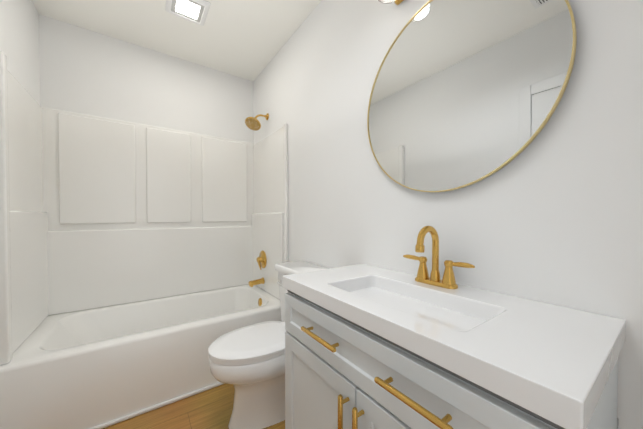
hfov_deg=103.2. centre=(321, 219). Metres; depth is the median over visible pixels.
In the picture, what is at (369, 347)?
bathroom vanity
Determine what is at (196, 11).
ceiling light
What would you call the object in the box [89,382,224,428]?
trim
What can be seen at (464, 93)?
mirror
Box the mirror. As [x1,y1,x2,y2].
[367,0,576,191]
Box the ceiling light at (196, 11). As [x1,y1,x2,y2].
[165,0,210,25]
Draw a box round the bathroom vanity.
[282,226,625,428]
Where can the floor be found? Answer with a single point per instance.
(212, 408)
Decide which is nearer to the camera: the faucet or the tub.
the faucet
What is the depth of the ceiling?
1.87 m
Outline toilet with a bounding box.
[208,261,329,428]
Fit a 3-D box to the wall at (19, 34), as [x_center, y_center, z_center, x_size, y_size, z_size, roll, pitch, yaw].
[-1.065,-0.140,0.447,0.100,2.510,3.375,-1,1,-35]
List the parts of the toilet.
seat, bowl, lid, tank, tank lid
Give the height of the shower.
2.067 m
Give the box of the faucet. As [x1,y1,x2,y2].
[403,226,474,288]
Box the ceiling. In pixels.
[32,0,320,80]
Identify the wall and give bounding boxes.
[0,0,39,104]
[39,14,253,142]
[253,0,642,428]
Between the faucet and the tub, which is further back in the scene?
the tub
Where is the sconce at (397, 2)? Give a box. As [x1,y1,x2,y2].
[379,0,403,4]
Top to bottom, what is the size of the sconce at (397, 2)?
0.155 m
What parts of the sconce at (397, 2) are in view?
lamp shade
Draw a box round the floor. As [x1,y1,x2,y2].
[103,383,284,428]
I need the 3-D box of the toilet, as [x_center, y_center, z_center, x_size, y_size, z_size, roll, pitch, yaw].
[-0.293,0.699,1.482,0.675,0.800,0.452,-1,1,-35]
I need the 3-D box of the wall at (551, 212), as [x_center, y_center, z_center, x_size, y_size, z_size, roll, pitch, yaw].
[0.256,-0.154,1.384,0.100,2.510,3.375,-1,1,-35]
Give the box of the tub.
[0,284,280,428]
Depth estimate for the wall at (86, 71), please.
2.06 m
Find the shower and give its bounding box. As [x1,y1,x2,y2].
[0,51,287,428]

